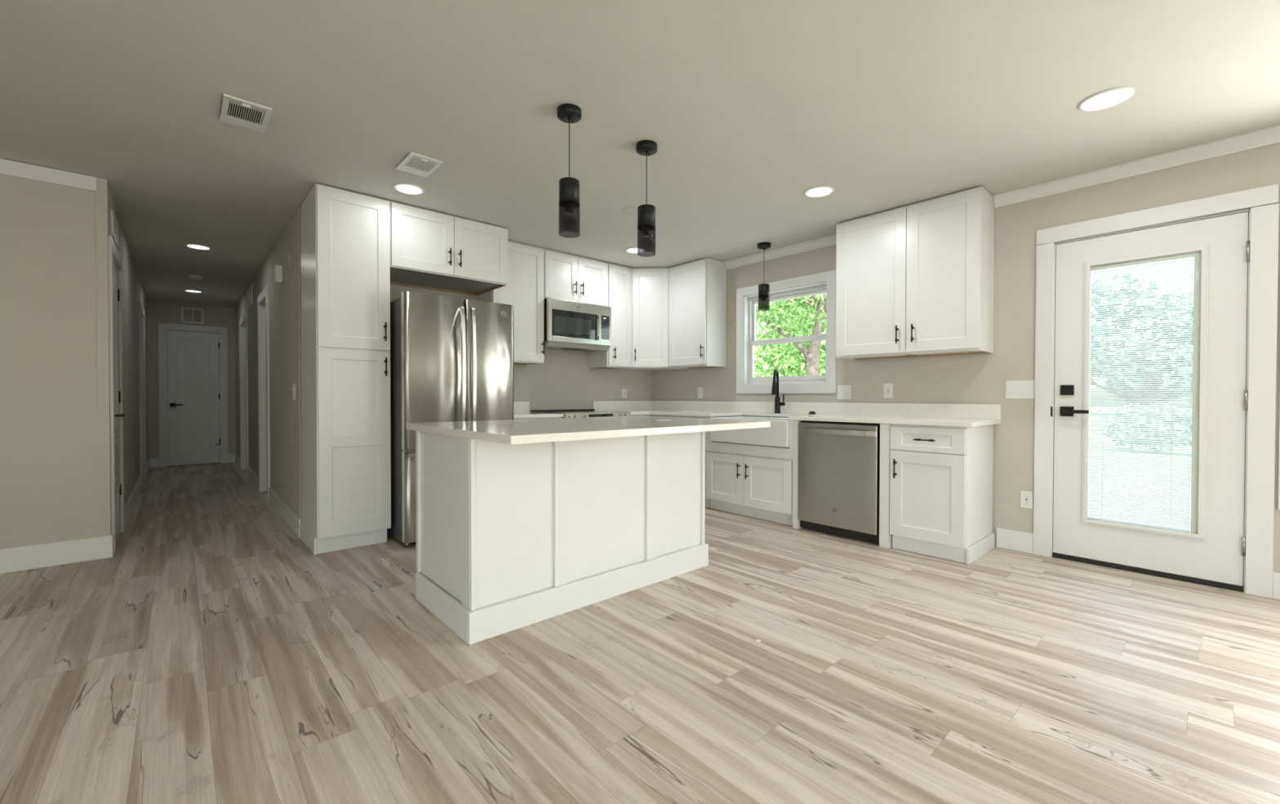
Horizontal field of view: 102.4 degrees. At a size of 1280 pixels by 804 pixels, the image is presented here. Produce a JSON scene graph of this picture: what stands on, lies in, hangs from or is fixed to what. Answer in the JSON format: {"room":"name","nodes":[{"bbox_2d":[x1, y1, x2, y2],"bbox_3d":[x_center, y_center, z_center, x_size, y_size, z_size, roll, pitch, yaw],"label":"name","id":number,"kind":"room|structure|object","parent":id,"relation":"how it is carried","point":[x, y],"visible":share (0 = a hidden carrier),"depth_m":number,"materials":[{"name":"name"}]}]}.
{"room":"kitchen","nodes":[
{"label":"kitchen","id":0,"kind":"room"},
{"bbox_2d":[0,173,111,548],"bbox_3d":[-4.864,-0.208,2.289,3.491,2.503,0.120,0,1,-42],"label":"wall","id":1,"kind":"structure","parent":0,"point":[49,481],"depth_m":3.23,"materials":[{"name":"beige paint"}]},
{"bbox_2d":[0,158,97,191],"bbox_3d":[-4.832,-1.409,2.210,3.448,0.091,0.018,0,1,-42],"label":"trim","id":2,"kind":"structure","parent":1,"relation":"attached to","point":[7,167],"depth_m":3.21,"materials":[{"name":"white paint"}]},
{"bbox_2d":[0,534,113,573],"bbox_3d":[-4.815,0.970,2.257,3.504,0.148,0.014,0,1,-42],"label":"baseboard","id":3,"kind":"structure","parent":1,"relation":"attached to","point":[60,553],"depth_m":3.25,"materials":[{"name":"white paint"}]},
{"bbox_2d":[95,177,111,536],"bbox_3d":[-3.539,-0.291,3.391,0.054,2.353,0.004,0,1,-42],"label":"trim","id":4,"kind":"structure","parent":1,"relation":"attached to","point":[101,200],"depth_m":3.39,"materials":[{"name":"beige paint"}]},
{"bbox_2d":[111,533,114,554],"bbox_3d":[-3.546,0.959,3.455,0.014,0.148,0.076,0,1,-42],"label":"baseboard","id":5,"kind":"structure","parent":1,"relation":"attached to","point":[111,533],"depth_m":3.44,"materials":[{"name":"white paint"}]},
{"bbox_2d":[108,186,148,524],"bbox_3d":[-5.508,-0.244,5.534,0.120,2.504,5.574,0,1,-42],"label":"wall","id":6,"kind":"structure","parent":0,"point":[133,291],"depth_m":4.99,"materials":[{"name":"beige paint"}]},
{"bbox_2d":[111,208,118,247],"bbox_3d":[-3.833,-1.261,3.753,0.011,0.182,0.400,0,1,-42],"label":"air vent","id":7,"kind":"object","parent":6,"relation":"in","point":[114,225],"visible":0.96,"depth_m":3.73,"materials":[{"name":"white plastic"}]},
{"bbox_2d":[107,235,124,555],"bbox_3d":[-3.869,-0.046,3.749,0.174,2.150,0.844,0,1,-42],"label":"door","id":8,"kind":"structure","parent":6,"relation":"in","point":[116,414],"depth_m":3.85,"materials":[{"name":"white paint"}]},
{"bbox_2d":[115,423,119,494],"bbox_3d":[-3.844,0.419,3.776,0.006,0.500,0.500,0,1,-42],"label":"grille","id":9,"kind":"object","parent":8,"relation":"attached to","point":[117,425],"depth_m":3.85,"materials":[{"name":"white paint"}]},
{"bbox_2d":[124,475,142,526],"bbox_3d":[-4.989,0.943,5.066,0.014,0.140,2.620,0,1,-42],"label":"baseboard","id":10,"kind":"structure","parent":6,"relation":"attached to","point":[131,500],"depth_m":4.88,"materials":[{"name":"white paint"}]},
{"bbox_2d":[137,300,146,486],"bbox_3d":[-6.248,-0.098,6.376,0.138,2.190,1.034,0,1,-42],"label":"door","id":11,"kind":"structure","parent":6,"relation":"in","point":[141,311],"depth_m":6.71,"materials":[{"name":"white paint"}]},
{"bbox_2d":[146,458,149,475],"bbox_3d":[-6.935,0.916,7.238,0.014,0.140,1.152,0,1,-42],"label":"baseboard","id":12,"kind":"structure","parent":6,"relation":"attached to","point":[148,460],"depth_m":7.26,"materials":[{"name":"white paint"}]},
{"bbox_2d":[146,299,235,458],"bbox_3d":[-6.979,-0.274,8.038,1.272,2.504,0.120,0,1,-42],"label":"wall","id":13,"kind":"structure","parent":0,"point":[157,311],"depth_m":7.81,"materials":[{"name":"beige paint"}]},
{"bbox_2d":[149,457,159,467],"bbox_3d":[-7.271,0.911,7.701,0.103,0.140,0.014,0,1,-42],"label":"baseboard","id":14,"kind":"structure","parent":13,"relation":"attached to","point":[153,462],"depth_m":7.70,"materials":[{"name":"white paint"}]},
{"bbox_2d":[181,307,203,324],"bbox_3d":[-6.936,-1.337,7.974,0.255,0.232,0.011,0,1,-42],"label":"air vent","id":15,"kind":"object","parent":13,"relation":"in","point":[188,315],"visible":1,"depth_m":7.97,"materials":[{"name":"white plastic"}]},
{"bbox_2d":[157,322,228,466],"bbox_3d":[-6.950,-0.107,8.020,0.814,2.170,0.184,0,1,-42],"label":"door","id":16,"kind":"structure","parent":13,"relation":"in","point":[193,394],"depth_m":7.99,"materials":[{"name":"white paint"}]},
{"bbox_2d":[227,453,235,462],"bbox_3d":[-6.598,0.905,8.303,0.099,0.140,0.014,0,1,-42],"label":"baseboard","id":17,"kind":"structure","parent":13,"relation":"attached to","point":[231,457],"depth_m":8.30,"materials":[{"name":"white paint"}]},
{"bbox_2d":[235,213,297,515],"bbox_3d":[-4.567,-0.250,6.210,0.120,2.504,5.822,0,1,-42],"label":"wall","id":18,"kind":"structure","parent":0,"point":[282,297],"depth_m":4.74,"materials":[{"name":"beige paint"}]},
{"bbox_2d":[235,453,239,466],"bbox_3d":[-6.228,0.909,7.975,0.014,0.140,0.997,0,1,-42],"label":"baseboard","id":19,"kind":"structure","parent":18,"relation":"attached to","point":[237,457],"depth_m":7.97,"materials":[{"name":"white paint"}]},
{"bbox_2d":[239,311,248,476],"bbox_3d":[-5.504,-0.107,7.244,0.138,2.190,1.034,0,1,-42],"label":"door","id":20,"kind":"structure","parent":18,"relation":"in","point":[243,331],"depth_m":7.52,"materials":[{"name":"white paint"}]},
{"bbox_2d":[247,284,253,310],"bbox_3d":[-4.945,-1.328,6.521,0.011,0.251,0.550,0,1,-42],"label":"air vent","id":21,"kind":"object","parent":18,"relation":"in","point":[250,291],"visible":1,"depth_m":6.48,"materials":[{"name":"white plastic"}]},
{"bbox_2d":[247,466,258,489],"bbox_3d":[-4.761,0.929,6.337,0.014,0.140,1.320,0,1,-42],"label":"baseboard","id":22,"kind":"structure","parent":18,"relation":"attached to","point":[253,477],"depth_m":6.28,"materials":[{"name":"white paint"}]},
{"bbox_2d":[257,285,270,502],"bbox_3d":[-3.996,-0.086,5.560,0.138,2.190,0.854,0,1,-42],"label":"door","id":23,"kind":"structure","parent":18,"relation":"in","point":[263,300],"depth_m":5.77,"materials":[{"name":"white paint"}]},
{"bbox_2d":[273,264,282,284],"bbox_3d":[-3.186,-1.119,4.529,0.053,0.150,0.130,0,1,-42],"label":"door chime","id":24,"kind":"object","parent":18,"relation":"attached to","point":[277,269],"visible":1,"depth_m":4.49,"materials":[{"name":"white plastic"}]},
{"bbox_2d":[268,488,301,537],"bbox_3d":[-3.168,0.951,4.559,0.014,0.140,1.775,0,1,-42],"label":"baseboard","id":25,"kind":"structure","parent":18,"relation":"attached to","point":[285,512],"depth_m":4.39,"materials":[{"name":"white paint"}]},
{"bbox_2d":[292,383,295,399],"bbox_3d":[-2.756,-0.081,4.091,0.010,0.125,0.125,0,1,-42],"label":"light switch","id":26,"kind":"object","parent":18,"relation":"attached to","point":[293,384],"visible":1,"depth_m":4.06,"materials":[{"name":"white plastic"}]},
{"bbox_2d":[295,210,652,516],"bbox_3d":[-1.260,-0.235,5.184,3.677,2.503,0.120,0,1,-42],"label":"wall","id":27,"kind":"structure","parent":0,"point":[565,380],"depth_m":5.51,"materials":[{"name":"beige paint"}]},
{"bbox_2d":[297,206,301,519],"bbox_3d":[-2.591,-0.292,3.910,0.005,2.361,0.060,0,1,-42],"label":"trim","id":28,"kind":"structure","parent":27,"relation":"attached to","point":[298,208],"depth_m":3.90,"materials":[{"name":"beige paint"}]},
{"bbox_2d":[389,201,507,295],"bbox_3d":[-1.663,-1.233,4.276,0.932,0.478,0.668,0,1,-42],"label":"upper cabinet","id":29,"kind":"object","parent":27,"relation":"attached to","point":[430,250],"visible":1,"depth_m":4.07,"materials":[{"name":"white paint"}]},
{"bbox_2d":[476,240,544,364],"bbox_3d":[-1.216,-0.924,4.882,0.531,1.108,0.368,0,1,-42],"label":"upper cabinet","id":30,"kind":"object","parent":27,"relation":"attached to","point":[524,289],"visible":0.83,"depth_m":4.82,"materials":[{"name":"white paint"}]},
{"bbox_2d":[513,401,529,412],"bbox_3d":[-1.328,0.050,5.029,0.552,0.108,0.019,0,1,-42],"label":"backsplash","id":31,"kind":"structure","parent":27,"relation":"attached to","point":[518,406],"depth_m":5.15,"materials":[{"name":"white stone"}]},
{"bbox_2d":[542,248,607,306],"bbox_3d":[-0.726,-1.243,5.317,0.771,0.478,0.368,0,1,-42],"label":"upper cabinet","id":32,"kind":"object","parent":27,"relation":"attached to","point":[566,277],"visible":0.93,"depth_m":5.18,"materials":[{"name":"white paint"}]},
{"bbox_2d":[543,297,611,351],"bbox_3d":[-0.707,-0.769,5.298,0.764,0.460,0.426,0,1,-42],"label":"microwave","id":33,"kind":"object","parent":32,"relation":"attached to","point":[571,326],"visible":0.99,"depth_m":5.14,"materials":[{"name":"silver metal"}]},
{"bbox_2d":[589,262,631,368],"bbox_3d":[-0.309,-0.932,5.694,0.345,1.108,0.368,0,1,-42],"label":"upper cabinet","id":34,"kind":"object","parent":27,"relation":"attached to","point":[619,355],"visible":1,"depth_m":5.59,"materials":[{"name":"white paint"}]},
{"bbox_2d":[592,400,652,410],"bbox_3d":[-0.193,0.040,6.046,0.896,0.108,0.019,0,1,-42],"label":"backsplash","id":35,"kind":"structure","parent":27,"relation":"attached to","point":[597,405],"depth_m":6.01,"materials":[{"name":"white stone"}]},
{"bbox_2d":[622,388,626,398],"bbox_3d":[-0.183,-0.100,6.063,0.079,0.107,0.008,0,1,-42],"label":"power outlet","id":36,"kind":"object","parent":27,"relation":"attached to","point":[624,391],"visible":1,"depth_m":6.06,"materials":[{"name":"white plastic"}]},
{"bbox_2d":[619,267,680,370],"bbox_3d":[0.125,-0.934,5.917,0.619,1.108,0.615,0,1,-42],"label":"upper cabinet","id":37,"kind":"object","parent":27,"relation":"attached to","point":[650,286],"visible":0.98,"depth_m":5.69,"materials":[{"name":"white paint"}]},
{"bbox_2d":[0,462,1279,803],"bbox_3d":[-2.071,1.103,2.675,8.550,0.120,14.842,0,1,-42],"label":"floor","id":38,"kind":"structure","parent":0,"point":[215,658],"depth_m":1.91,"materials":[{"name":"wood"}]},
{"bbox_2d":[299,183,391,555],"bbox_3d":[-2.193,-0.219,3.813,0.480,2.498,0.668,0,1,-42],"label":"pantry cabinet","id":39,"kind":"object","parent":38,"relation":"on","point":[344,236],"visible":1,"depth_m":3.60,"materials":[{"name":"white paint"}]},
{"bbox_2d":[386,291,513,546],"bbox_3d":[-1.575,0.126,4.140,0.841,1.804,0.900,0,1,-42],"label":"refrigerator","id":40,"kind":"object","parent":38,"relation":"on","point":[451,358],"visible":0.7,"depth_m":3.76,"materials":[{"name":"grey metal"}]},
{"bbox_2d":[513,417,561,419],"bbox_3d":[-1.107,0.580,4.786,0.546,0.882,0.647,0,1,-42],"label":"base cabinet","id":41,"kind":"object","parent":38,"relation":"on","point":[546,417],"visible":0.02,"depth_m":4.59,"materials":[{"name":"white paint"}]},
{"bbox_2d":[513,401,564,418],"bbox_3d":[-1.119,0.068,4.798,0.554,0.138,0.642,0,1,-42],"label":"countertop","id":42,"kind":"structure","parent":41,"relation":"on","point":[521,409],"depth_m":4.81,"materials":[{"name":"white stone"}]},
{"bbox_2d":[415,431,708,644],"bbox_3d":[-0.405,0.595,3.025,1.577,0.892,0.765,0,1,-42],"label":"kitchen island","id":43,"kind":"object","parent":38,"relation":"on","point":[509,537],"visible":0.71,"depth_m":2.57,"materials":[{"name":"white paint"}]},
{"bbox_2d":[406,415,770,444],"bbox_3d":[-0.253,0.132,2.939,1.692,0.034,1.195,0,1,-42],"label":"island countertop","id":44,"kind":"structure","parent":43,"relation":"on","point":[511,432],"depth_m":2.55,"materials":[{"name":"white stone"}]},
{"bbox_2d":[530,408,631,417],"bbox_3d":[-0.587,0.550,5.219,0.786,0.934,0.684,0,1,-42],"label":"range","id":45,"kind":"object","parent":38,"relation":"on","point":[574,413],"visible":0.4,"depth_m":5.12,"materials":[{"name":"silver metal"}]},
{"bbox_2d":[530,410,614,413],"bbox_3d":[-0.610,0.104,5.241,0.782,0.014,0.612,0,1,-42],"label":"cooktop","id":46,"kind":"object","parent":45,"relation":"in","point":[541,411],"depth_m":5.13,"materials":[{"name":"black glass"}]},
{"bbox_2d":[631,414,743,507],"bbox_3d":[0.276,0.573,5.529,0.894,0.882,1.386,0,1,-42],"label":"base cabinet","id":47,"kind":"object","parent":38,"relation":"on","point":[707,500],"visible":0.06,"depth_m":5.12,"materials":[{"name":"white paint"}]},
{"bbox_2d":[592,400,1000,426],"bbox_3d":[1.018,0.072,4.707,0.917,0.138,3.629,0,1,-42],"label":"countertop","id":48,"kind":"structure","parent":47,"relation":"on","point":[916,414],"depth_m":4.44,"materials":[{"name":"white stone"}]},
{"bbox_2d":[710,416,791,447],"bbox_3d":[1.117,0.258,4.681,0.510,0.222,0.823,0,1,-42],"label":"farmhouse sink","id":49,"kind":"object","parent":48,"relation":"in","point":[778,434],"visible":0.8,"depth_m":4.44,"materials":[{"name":"white ceramic"}]},
{"bbox_2d":[771,368,785,413],"bbox_3d":[1.275,-0.102,4.833,0.100,0.422,0.257,1,1,37],"label":"kitchen faucet","id":50,"kind":"object","parent":48,"relation":"on","point":[775,391],"visible":0.99,"depth_m":4.90,"materials":[{"name":"black metal"}]},
{"bbox_2d":[808,411,816,415],"bbox_3d":[1.447,0.096,4.321,0.064,0.037,0.064,0,1,-42],"label":"stopper","id":51,"kind":"object","parent":48,"relation":"on","point":[811,413],"visible":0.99,"depth_m":4.30,"materials":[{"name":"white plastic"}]},
{"bbox_2d":[705,416,793,525],"bbox_3d":[1.147,0.583,4.743,0.646,0.882,0.940,0,1,-42],"label":"base cabinet","id":52,"kind":"object","parent":38,"relation":"on","point":[754,481],"visible":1,"depth_m":4.52,"materials":[{"name":"white paint"}]},
{"bbox_2d":[792,420,802,528],"bbox_3d":[1.489,0.588,4.384,0.600,0.882,0.048,0,1,-42],"label":"filler panel","id":53,"kind":"object","parent":38,"relation":"on","point":[796,523],"visible":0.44,"depth_m":4.18,"materials":[{"name":"white paint"}]},
{"bbox_2d":[797,420,879,543],"bbox_3d":[1.699,0.592,4.105,0.659,0.880,0.642,0,1,-42],"label":"dishwasher","id":54,"kind":"object","parent":38,"relation":"on","point":[839,462],"visible":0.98,"depth_m":3.89,"materials":[{"name":"silver metal"}]},
{"bbox_2d":[879,423,892,548],"bbox_3d":[1.960,0.594,3.858,0.600,0.882,0.066,0,1,-42],"label":"filler panel","id":55,"kind":"object","parent":38,"relation":"on","point":[885,537],"visible":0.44,"depth_m":3.65,"materials":[{"name":"white paint"}]},
{"bbox_2d":[889,423,995,564],"bbox_3d":[2.136,0.597,3.641,0.648,0.882,0.488,0,1,-42],"label":"base cabinet","id":56,"kind":"object","parent":38,"relation":"on","point":[941,477],"visible":1,"depth_m":3.45,"materials":[{"name":"white paint"}]},
{"bbox_2d":[0,0,1279,307],"bbox_3d":[-2.049,-1.560,2.662,8.600,0.200,14.842,0,1,-42],"label":"ceiling","id":57,"kind":"structure","parent":0,"point":[748,107],"depth_m":2.48,"materials":[{"name":"paint"}]},
{"bbox_2d":[183,289,203,293],"bbox_3d":[-6.087,-1.510,7.013,0.200,0.006,0.200,0,1,-42],"label":"recessed light","id":58,"kind":"object","parent":57,"relation":"in","point":[188,291],"visible":1,"depth_m":6.99,"materials":[{"name":"white plastic"}]},
{"bbox_2d":[187,274,203,279],"bbox_3d":[-5.295,-1.482,6.125,0.140,0.040,0.140,0,1,-42],"label":"smoke detector","id":59,"kind":"object","parent":57,"relation":"attached to","point":[190,276],"visible":1,"depth_m":6.09,"materials":[{"name":"white plastic"}]},
{"bbox_2d":[184,244,212,250],"bbox_3d":[-4.229,-1.484,4.928,0.200,0.006,0.200,0,1,-42],"label":"recessed light","id":60,"kind":"object","parent":57,"relation":"in","point":[197,246],"visible":1,"depth_m":4.92,"materials":[{"name":"white plastic"}]},
{"bbox_2d":[187,244,208,249],"bbox_3d":[-4.229,-1.483,4.928,0.158,0.001,0.158,0,1,-42],"label":"diffuser","id":61,"kind":"object","parent":60,"relation":"attached to","point":[196,246],"depth_m":4.92,"materials":[{"name":"white plastic"}]},
{"bbox_2d":[219,93,272,133],"bbox_3d":[-2.000,-1.451,2.607,0.196,0.016,0.312,0,1,-42],"label":"ceiling vent","id":62,"kind":"object","parent":57,"relation":"in","point":[234,111],"visible":1,"depth_m":2.60,"materials":[{"name":"white plastic"}]},
{"bbox_2d":[392,182,424,195],"bbox_3d":[-1.590,-1.465,3.543,0.200,0.006,0.200,0,1,-42],"label":"recessed light","id":63,"kind":"object","parent":57,"relation":"in","point":[403,188],"visible":1,"depth_m":3.54,"materials":[{"name":"white plastic"}]},
{"bbox_2d":[396,185,421,194],"bbox_3d":[-1.590,-1.464,3.543,0.158,0.001,0.158,0,1,-42],"label":"diffuser","id":64,"kind":"object","parent":63,"relation":"attached to","point":[405,188],"depth_m":3.55,"materials":[{"name":"white plastic"}]},
{"bbox_2d":[395,151,443,177],"bbox_3d":[-1.364,-1.456,3.174,0.195,0.016,0.288,0,1,-42],"label":"ceiling vent","id":65,"kind":"object","parent":57,"relation":"in","point":[414,163],"visible":1,"depth_m":3.16,"materials":[{"name":"white plastic"}]},
{"bbox_2d":[556,103,581,235],"bbox_3d":[-0.353,-1.147,2.572,0.121,0.618,0.121,0,1,-42],"label":"pendant light","id":66,"kind":"object","parent":57,"relation":"hanging from","point":[569,187],"visible":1,"depth_m":2.54,"materials":[{"name":"black metal"}]},
{"bbox_2d":[564,201,573,213],"bbox_3d":[-0.354,-1.016,2.573,0.040,0.135,0.040,0,1,-42],"label":"socket","id":67,"kind":"object","parent":66,"relation":"attached to","point":[568,205],"depth_m":2.56,"materials":[{"name":"black plastic"}]},
{"bbox_2d":[622,207,637,215],"bbox_3d":[-0.044,-1.468,3.969,0.180,0.006,0.180,0,1,-42],"label":"cover plate","id":68,"kind":"object","parent":57,"relation":"attached to","point":[629,211],"visible":0.62,"depth_m":3.96,"materials":[{"name":"paint"}]},
{"bbox_2d":[625,247,645,253],"bbox_3d":[-0.042,-1.480,5.024,0.200,0.006,0.200,0,1,-42],"label":"recessed light","id":69,"kind":"object","parent":57,"relation":"in","point":[631,250],"visible":0.96,"depth_m":5.01,"materials":[{"name":"white plastic"}]},
{"bbox_2d":[627,248,643,253],"bbox_3d":[-0.042,-1.479,5.024,0.158,0.001,0.158,0,1,-42],"label":"diffuser","id":70,"kind":"object","parent":69,"relation":"attached to","point":[635,250],"depth_m":5.04,"materials":[{"name":"white plastic"}]},
{"bbox_2d":[635,140,657,255],"bbox_3d":[0.037,-1.150,2.927,0.121,0.618,0.121,0,1,-42],"label":"pendant light","id":71,"kind":"object","parent":57,"relation":"hanging from","point":[646,212],"visible":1,"depth_m":2.89,"materials":[{"name":"black metal"}]},
{"bbox_2d":[643,226,649,235],"bbox_3d":[0.037,-1.019,2.928,0.040,0.135,0.040,0,1,-42],"label":"socket","id":72,"kind":"object","parent":71,"relation":"attached to","point":[646,228],"depth_m":2.91,"materials":[{"name":"black plastic"}]},
{"bbox_2d":[757,242,770,310],"bbox_3d":[1.161,-1.170,4.819,0.121,0.616,0.121,0,1,-42],"label":"pendant light","id":73,"kind":"object","parent":57,"relation":"hanging from","point":[763,289],"visible":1,"depth_m":4.78,"materials":[{"name":"black metal"}]},
{"bbox_2d":[761,296,765,301],"bbox_3d":[1.161,-1.013,4.821,0.040,0.131,0.040,0,1,-42],"label":"socket","id":74,"kind":"object","parent":73,"relation":"attached to","point":[763,298],"depth_m":4.81,"materials":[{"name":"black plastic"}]},
{"bbox_2d":[804,185,834,197],"bbox_3d":[1.246,-1.462,3.580,0.200,0.006,0.200,0,1,-42],"label":"recessed light","id":75,"kind":"object","parent":57,"relation":"in","point":[824,190],"visible":1,"depth_m":3.57,"materials":[{"name":"white plastic"}]},
{"bbox_2d":[807,187,831,196],"bbox_3d":[1.246,-1.461,3.580,0.158,0.001,0.158,0,1,-42],"label":"diffuser","id":76,"kind":"object","parent":75,"relation":"attached to","point":[817,192],"depth_m":3.58,"materials":[{"name":"white plastic"}]},
{"bbox_2d":[1078,86,1134,111],"bbox_3d":[2.233,-1.448,2.467,0.200,0.006,0.200,0,1,-42],"label":"recessed light","id":77,"kind":"object","parent":57,"relation":"in","point":[1109,98],"visible":1,"depth_m":2.46,"materials":[{"name":"white plastic"}]},
{"bbox_2d":[1084,90,1128,109],"bbox_3d":[2.233,-1.448,2.467,0.158,0.001,0.158,0,1,-42],"label":"diffuser","id":78,"kind":"object","parent":77,"relation":"attached to","point":[1108,99],"depth_m":2.47,"materials":[{"name":"white plastic"}]},
{"bbox_2d":[652,142,1279,573],"bbox_3d":[3.001,-0.208,3.295,0.150,2.504,8.620,0,1,-42],"label":"wall","id":79,"kind":"structure","parent":0,"point":[975,378],"depth_m":3.63,"materials":[{"name":"beige paint"}]},
{"bbox_2d":[668,257,726,368],"bbox_3d":[0.601,-0.929,5.573,0.368,1.108,0.546,0,1,-42],"label":"upper cabinet","id":80,"kind":"object","parent":79,"relation":"attached to","point":[697,289],"visible":1,"depth_m":5.43,"materials":[{"name":"white paint"}]},
{"bbox_2d":[697,387,702,398],"bbox_3d":[0.676,-0.103,5.772,0.008,0.120,0.077,0,1,-42],"label":"power outlet","id":81,"kind":"object","parent":79,"relation":"attached to","point":[700,389],"visible":1,"depth_m":5.77,"materials":[{"name":"white plastic"}]},
{"bbox_2d":[723,234,835,270],"bbox_3d":[1.370,-1.441,4.949,0.056,0.077,1.395,0,1,-42],"label":"trim","id":82,"kind":"structure","parent":79,"relation":"attached to","point":[828,241],"depth_m":4.94,"materials":[{"name":"white paint"}]},
{"bbox_2d":[736,270,835,393],"bbox_3d":[1.429,-0.631,5.024,0.158,1.095,1.092,0,1,-42],"label":"window","id":83,"kind":"structure","parent":79,"relation":"in","point":[747,298],"depth_m":5.00,"materials":[{"name":"white paint"}]},
{"bbox_2d":[652,400,1000,419],"bbox_3d":[1.352,0.054,5.007,0.019,0.108,3.629,0,1,-42],"label":"backsplash","id":84,"kind":"structure","parent":79,"relation":"attached to","point":[988,411],"depth_m":4.44,"materials":[{"name":"white stone"}]},
{"bbox_2d":[837,385,851,399],"bbox_3d":[1.794,-0.085,4.522,0.010,0.128,0.128,0,1,-42],"label":"light switch","id":85,"kind":"object","parent":79,"relation":"attached to","point":[844,392],"visible":1,"depth_m":4.52,"materials":[{"name":"white plastic"}]},
{"bbox_2d":[883,383,893,398],"bbox_3d":[2.047,-0.093,4.242,0.008,0.120,0.076,0,1,-42],"label":"power outlet","id":86,"kind":"object","parent":79,"relation":"attached to","point":[887,388],"visible":1,"depth_m":4.24,"materials":[{"name":"white plastic"}]},
{"bbox_2d":[885,386,889,395],"bbox_3d":[2.045,-0.093,4.240,0.002,0.068,0.034,0,1,-42],"label":"receptacle","id":87,"kind":"object","parent":86,"relation":"attached to","point":[887,388],"depth_m":4.24,"materials":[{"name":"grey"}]},
{"bbox_2d":[835,186,995,359],"bbox_3d":[2.058,-0.910,3.946,0.368,1.108,1.027,0,1,-42],"label":"upper cabinet","id":88,"kind":"object","parent":79,"relation":"attached to","point":[916,279],"visible":1,"depth_m":3.76,"materials":[{"name":"white paint"}]},
{"bbox_2d":[995,527,1033,554],"bbox_3d":[2.626,0.969,3.602,0.014,0.140,0.220,0,1,-42],"label":"baseboard","id":89,"kind":"structure","parent":79,"relation":"attached to","point":[1021,541],"depth_m":3.60,"materials":[{"name":"white paint"}]},
{"bbox_2d":[1005,380,1034,399],"bbox_3d":[2.641,-0.086,3.576,0.010,0.128,0.169,0,1,-42],"label":"light switch","id":90,"kind":"object","parent":79,"relation":"attached to","point":[1015,389],"visible":1,"depth_m":3.58,"materials":[{"name":"white plastic"}]},
{"bbox_2d":[1020,490,1032,508],"bbox_3d":[2.670,0.674,3.553,0.008,0.116,0.070,0,1,-42],"label":"power outlet","id":91,"kind":"object","parent":79,"relation":"attached to","point":[1026,497],"visible":1,"depth_m":3.55,"materials":[{"name":"white plastic"}]},
{"bbox_2d":[1023,494,1029,504],"bbox_3d":[2.668,0.674,3.552,0.002,0.068,0.034,0,1,-42],"label":"receptacle","id":92,"kind":"object","parent":91,"relation":"attached to","point":[1026,497],"depth_m":3.55,"materials":[{"name":"white plastic"}]},
{"bbox_2d":[992,124,1279,208],"bbox_3d":[4.162,-1.403,1.833,0.056,0.077,4.915,0,1,-42],"label":"trim","id":93,"kind":"structure","parent":79,"relation":"attached to","point":[1269,135],"depth_m":3.08,"materials":[{"name":"white paint"}]},
{"bbox_2d":[1033,183,1279,598],"bbox_3d":[3.081,-0.058,3.162,0.210,2.205,1.038,0,1,-42],"label":"door","id":94,"kind":"structure","parent":79,"relation":"in","point":[1228,544],"depth_m":3.05,"materials":[{"name":"white paint"}]},
{"bbox_2d":[1272,572,1279,599],"bbox_3d":[4.600,0.996,1.398,0.014,0.140,3.639,0,1,-42],"label":"baseboard","id":95,"kind":"structure","parent":79,"relation":"attached to","point":[1276,576],"depth_m":2.74,"materials":[{"name":"white paint"}]},
{"bbox_2d":[1277,391,1279,510],"bbox_3d":[4.111,-0.278,2.033,0.158,1.721,1.990,0,1,-42],"label":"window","id":96,"kind":"structure","parent":79,"relation":"in","point":[1278,499],"depth_m":2.73,"materials":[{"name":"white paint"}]},
{"label":"outside","id":97,"kind":"structure","parent":0,"visible":0},
{"bbox_2d":[1088,407,1191,485],"bbox_3d":[26.680,0.936,36.861,79.800,0.130,150.000,0,1,-42],"label":"lawn","id":98,"kind":"structure","parent":97,"point":[1090,407],"depth_m":10.16,"materials":[{"name":"green plant"}]},
{"bbox_2d":[754,370,780,377],"bbox_3d":[2.100,0.314,9.074,1.883,1.793,1.800,0,1,-42],"label":"shrub","id":99,"kind":"object","parent":98,"relation":"on","point":[757,375],"visible":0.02,"depth_m":8.92,"materials":[{"name":"green plant"}]},
{"bbox_2d":[754,302,822,376],"bbox_3d":[9.641,-4.007,27.958,9.462,9.969,9.582,0,1,19],"label":"maple tree","id":100,"kind":"object","parent":98,"relation":"on","point":[756,357],"visible":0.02,"depth_m":27.00,"materials":[{"name":"green plant"}]},
{"bbox_2d":[754,293,826,375],"bbox_3d":[3.574,-1.290,9.871,4.566,4.941,4.032,0,1,32],"label":"maple tree","id":101,"kind":"object","parent":98,"relation":"on","point":[811,356],"visible":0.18,"depth_m":9.70,"materials":[{"name":"green plant"}]},
{"bbox_2d":[754,295,826,377],"bbox_3d":[6.749,-2.633,17.068,7.075,7.456,7.367,0,1,19],"label":"maple tree","id":102,"kind":"object","parent":98,"relation":"on","point":[798,362],"visible":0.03,"depth_m":15.64,"materials":[{"name":"green plant"}]},
{"bbox_2d":[1089,274,1193,413],"bbox_3d":[32.571,-3.803,33.595,8.433,9.496,9.002,0,1,-42],"label":"street tree","id":103,"kind":"object","parent":98,"relation":"on","point":[1118,274],"visible":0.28,"depth_m":32.36,"materials":[{"name":"green plant"}]},
{"bbox_2d":[1097,395,1191,453],"bbox_3d":[11.393,0.550,11.285,1.859,1.357,2.300,0,1,-42],"label":"shrub","id":104,"kind":"object","parent":98,"relation":"on","point":[1184,396],"visible":0.22,"depth_m":11.17,"materials":[{"name":"green plant"}]},
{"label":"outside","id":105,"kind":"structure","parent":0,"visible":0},
{"bbox_2d":[1088,478,1191,528],"bbox_3d":[5.272,1.130,4.527,4.840,0.135,8.400,0,1,-42],"label":"patio","id":106,"kind":"structure","parent":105,"point":[1089,478],"depth_m":5.44,"materials":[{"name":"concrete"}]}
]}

